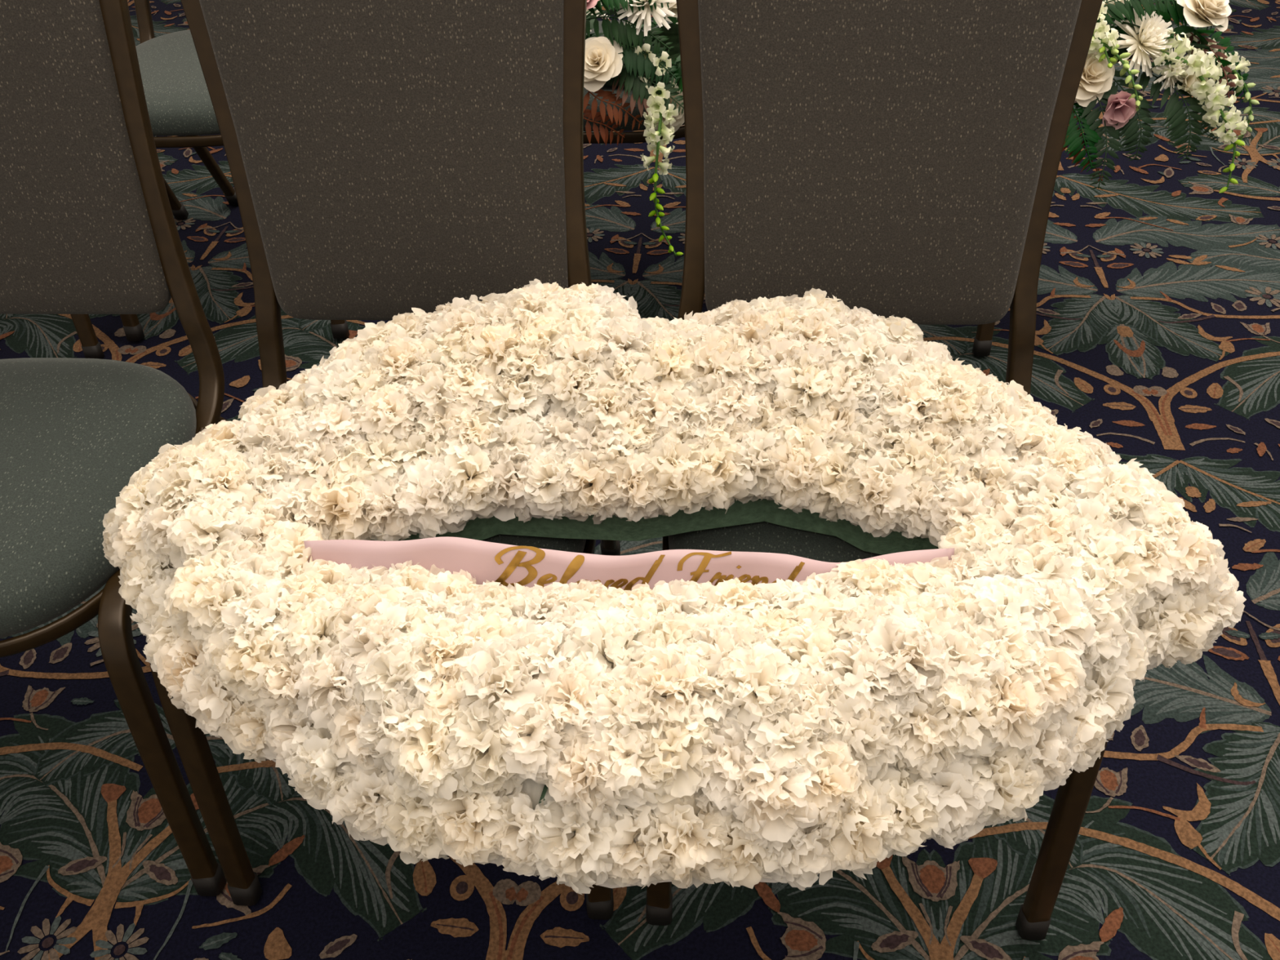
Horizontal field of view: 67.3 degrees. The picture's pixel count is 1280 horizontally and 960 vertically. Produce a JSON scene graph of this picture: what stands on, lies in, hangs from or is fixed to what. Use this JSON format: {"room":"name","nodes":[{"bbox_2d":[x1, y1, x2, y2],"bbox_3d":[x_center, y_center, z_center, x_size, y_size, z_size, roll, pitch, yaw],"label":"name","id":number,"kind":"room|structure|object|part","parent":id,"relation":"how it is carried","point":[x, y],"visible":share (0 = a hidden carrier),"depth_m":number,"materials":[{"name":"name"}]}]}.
{"room":"funeral home chapel","nodes":[
{"label":"funeral home chapel","id":0,"kind":"room"},
{"bbox_2d":[0,0,1279,959],"bbox_3d":[0.446,-1.311,2.951,11.000,0.003,10.000,-2,45,0],"label":"floor","id":1,"kind":"structure","parent":0,"point":[1157,329],"depth_m":1.30,"materials":[{"name":"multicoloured carpet"}]},
{"bbox_2d":[0,0,228,896],"bbox_3d":[-0.738,-0.057,1.058,0.460,0.971,0.623,1,45,3],"label":"banquet chair","id":2,"kind":"object","parent":1,"relation":"on","point":[88,226],"visible":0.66,"depth_m":1.06,"materials":[{"name":"fabric"}]},
{"bbox_3d":[-0.733,-0.393,1.059,0.372,0.415,0.144,1,45,3],"label":"backrest","id":3,"kind":"part","parent":2,"relation":"part of","materials":[{"name":"fabric"}]},
{"bbox_3d":[-0.738,-0.002,1.077,0.416,0.060,0.424,1,45,3],"label":"seat","id":4,"kind":"part","parent":2,"relation":"part of","materials":[{"name":"fabric"}]},
{"bbox_3d":[-0.737,0.024,1.103,0.429,0.019,0.437,1,45,3],"label":"seat rail","id":5,"kind":"part","parent":2,"relation":"part of","materials":[{"name":"brown metal"}]},
{"bbox_3d":[-0.531,0.279,1.103,0.033,0.403,0.224,-3,45,0],"label":"leg","id":6,"kind":"part","parent":2,"relation":"part of","materials":[{"name":"brown metal"}]},
{"bbox_3d":[-0.739,-0.257,0.988,0.421,0.590,0.438,1,45,3],"label":"frame","id":7,"kind":"part","parent":2,"relation":"part of","materials":[{"name":"brown metal"}]},
{"bbox_3d":[-0.528,0.015,1.373,0.028,0.396,0.176,-1,45,2],"label":"leg","id":8,"kind":"part","parent":2,"relation":"part of","materials":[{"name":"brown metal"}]},
{"bbox_2d":[70,177,188,359],"bbox_3d":[-1.323,-0.797,1.821,0.460,0.971,0.623,0,45,2],"label":"banquet chair","id":9,"kind":"object","parent":1,"relation":"on","point":[91,348],"visible":0.06,"depth_m":1.92,"materials":[{"name":"brown metal"}]},
{"bbox_3d":[-1.111,-0.465,1.870,0.033,0.403,0.224,-4,45,-1],"label":"leg","id":10,"kind":"part","parent":9,"relation":"part of","materials":[{"name":"brown metal"}]},
{"bbox_3d":[-1.118,-0.729,2.140,0.028,0.396,0.176,-2,45,1],"label":"leg","id":11,"kind":"part","parent":9,"relation":"part of","materials":[{"name":"brown metal"}]},
{"bbox_2d":[120,0,349,341],"bbox_3d":[-0.835,-0.846,1.850,0.460,0.971,0.623,0,45,2],"label":"banquet chair","id":12,"kind":"object","parent":1,"relation":"on","point":[178,99],"visible":0.23,"depth_m":1.79,"materials":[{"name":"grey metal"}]},
{"bbox_3d":[-1.040,-0.512,1.914,0.033,0.403,0.224,3,45,6],"label":"leg","id":13,"kind":"part","parent":12,"relation":"part of","materials":[{"name":"brown metal"}]},
{"bbox_3d":[-0.838,-1.046,1.780,0.421,0.590,0.438,0,45,2],"label":"frame","id":14,"kind":"part","parent":12,"relation":"part of","materials":[{"name":"brown metal"}]},
{"bbox_3d":[-0.834,-0.791,1.869,0.416,0.060,0.424,0,45,2],"label":"seat","id":15,"kind":"part","parent":12,"relation":"part of","materials":[{"name":"fabric"}]},
{"bbox_3d":[-0.833,-0.765,1.895,0.429,0.019,0.437,0,45,2],"label":"seat rail","id":16,"kind":"part","parent":12,"relation":"part of","materials":[{"name":"brown metal"}]},
{"bbox_3d":[-1.015,-0.775,2.183,0.028,0.396,0.176,1,45,4],"label":"leg","id":17,"kind":"part","parent":12,"relation":"part of","materials":[{"name":"brown metal"}]},
{"bbox_3d":[-0.623,-0.514,1.899,0.033,0.403,0.224,-4,45,-1],"label":"leg","id":18,"kind":"part","parent":12,"relation":"part of","materials":[{"name":"brown metal"}]},
{"bbox_2d":[149,0,620,919],"bbox_3d":[-0.261,-0.044,1.025,0.460,0.971,0.623,1,45,3],"label":"banquet chair","id":19,"kind":"object","parent":1,"relation":"on","point":[386,158],"visible":0.34,"depth_m":1.02,"materials":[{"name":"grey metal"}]},
{"bbox_3d":[-0.471,0.286,1.093,0.033,0.403,0.224,4,45,7],"label":"leg","id":20,"kind":"part","parent":19,"relation":"part of","materials":[{"name":"brown metal"}]},
{"bbox_3d":[-0.256,-0.380,1.026,0.372,0.415,0.144,1,45,3],"label":"backrest","id":21,"kind":"part","parent":19,"relation":"part of","materials":[{"name":"fabric"}]},
{"bbox_3d":[-0.262,-0.244,0.955,0.421,0.590,0.438,1,45,3],"label":"frame","id":22,"kind":"part","parent":19,"relation":"part of","materials":[{"name":"brown metal"}]},
{"bbox_3d":[-0.261,0.011,1.044,0.416,0.060,0.424,1,45,3],"label":"seat","id":23,"kind":"part","parent":19,"relation":"part of","materials":[{"name":"fabric"}]},
{"bbox_3d":[-0.260,0.037,1.070,0.429,0.019,0.437,1,45,3],"label":"seat rail","id":24,"kind":"part","parent":19,"relation":"part of","materials":[{"name":"brown metal"}]},
{"bbox_3d":[-0.054,0.292,1.070,0.033,0.403,0.224,-3,45,0],"label":"leg","id":25,"kind":"part","parent":19,"relation":"part of","materials":[{"name":"brown metal"}]},
{"bbox_3d":[-0.051,0.028,1.340,0.028,0.396,0.176,-1,45,2],"label":"leg","id":26,"kind":"part","parent":19,"relation":"part of","materials":[{"name":"brown metal"}]},
{"bbox_2d":[102,278,1246,894],"bbox_3d":[-0.001,0.030,0.851,0.995,0.171,0.630,-2,45,0],"label":"floral lips","id":27,"kind":"object","parent":19,"relation":"on","point":[310,576],"visible":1,"depth_m":0.76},
{"bbox_3d":[-0.009,0.086,0.811,0.540,0.080,0.035,0,45,2],"label":"sash","id":28,"kind":"part","parent":27,"relation":"part of","materials":[{"name":"pink"}]},
{"bbox_2d":[582,20,684,143],"bbox_3d":[-0.049,-0.840,1.811,0.460,0.971,0.623,0,45,3],"label":"basket","id":29,"kind":"object","parent":1,"relation":"on","point":[630,136],"visible":0.02,"depth_m":1.70,"materials":[{"name":"brown wicker"}]},
{"bbox_3d":[-0.047,-0.759,1.856,0.429,0.019,0.437,0,45,3],"label":"seat rail","id":30,"kind":"part","parent":29,"relation":"part of","materials":[{"name":"brown metal"}]},
{"bbox_2d":[582,0,1259,256],"bbox_3d":[0.463,-0.707,1.689,1.247,0.411,0.434,-4,45,-1],"label":"flower spray","id":31,"kind":"object","parent":29,"relation":"on","point":[628,57],"visible":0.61,"depth_m":1.59,"materials":[{"name":"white plant"}]},
{"bbox_2d":[645,0,1108,940],"bbox_3d":[0.238,-0.034,0.994,0.460,0.971,0.623,1,45,3],"label":"banquet chair","id":32,"kind":"object","parent":1,"relation":"on","point":[900,158],"visible":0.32,"depth_m":0.98,"materials":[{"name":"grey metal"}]},
{"bbox_3d":[0.028,0.296,1.062,0.033,0.403,0.224,4,45,7],"label":"leg","id":33,"kind":"part","parent":32,"relation":"part of","materials":[{"name":"brown metal"}]},
{"bbox_3d":[0.239,0.047,1.039,0.429,0.019,0.437,1,45,3],"label":"seat rail","id":34,"kind":"part","parent":32,"relation":"part of","materials":[{"name":"brown metal"}]},
{"bbox_3d":[0.238,0.021,1.014,0.416,0.060,0.424,1,45,3],"label":"seat","id":35,"kind":"part","parent":32,"relation":"part of","materials":[{"name":"fabric"}]},
{"bbox_3d":[0.237,-0.234,0.925,0.421,0.590,0.438,1,45,3],"label":"frame","id":36,"kind":"part","parent":32,"relation":"part of","materials":[{"name":"brown metal"}]},
{"bbox_3d":[0.242,-0.370,0.995,0.372,0.415,0.144,1,45,3],"label":"backrest","id":37,"kind":"part","parent":32,"relation":"part of","materials":[{"name":"fabric"}]},
{"bbox_3d":[0.445,0.301,1.039,0.033,0.403,0.224,-3,45,0],"label":"leg","id":38,"kind":"part","parent":32,"relation":"part of","materials":[{"name":"brown metal"}]},
{"bbox_2d":[972,322,995,355],"bbox_3d":[0.447,-0.800,1.751,0.460,0.971,0.623,0,45,3],"label":"banquet chair","id":39,"kind":"object","parent":1,"relation":"on","point":[983,340],"visible":0.02,"depth_m":1.84,"materials":[{"name":"brown metal"}]},
{"bbox_3d":[0.655,-0.466,1.797,0.033,0.403,0.224,-3,45,-1],"label":"leg","id":40,"kind":"part","parent":39,"relation":"part of","materials":[{"name":"brown metal"}]}
]}

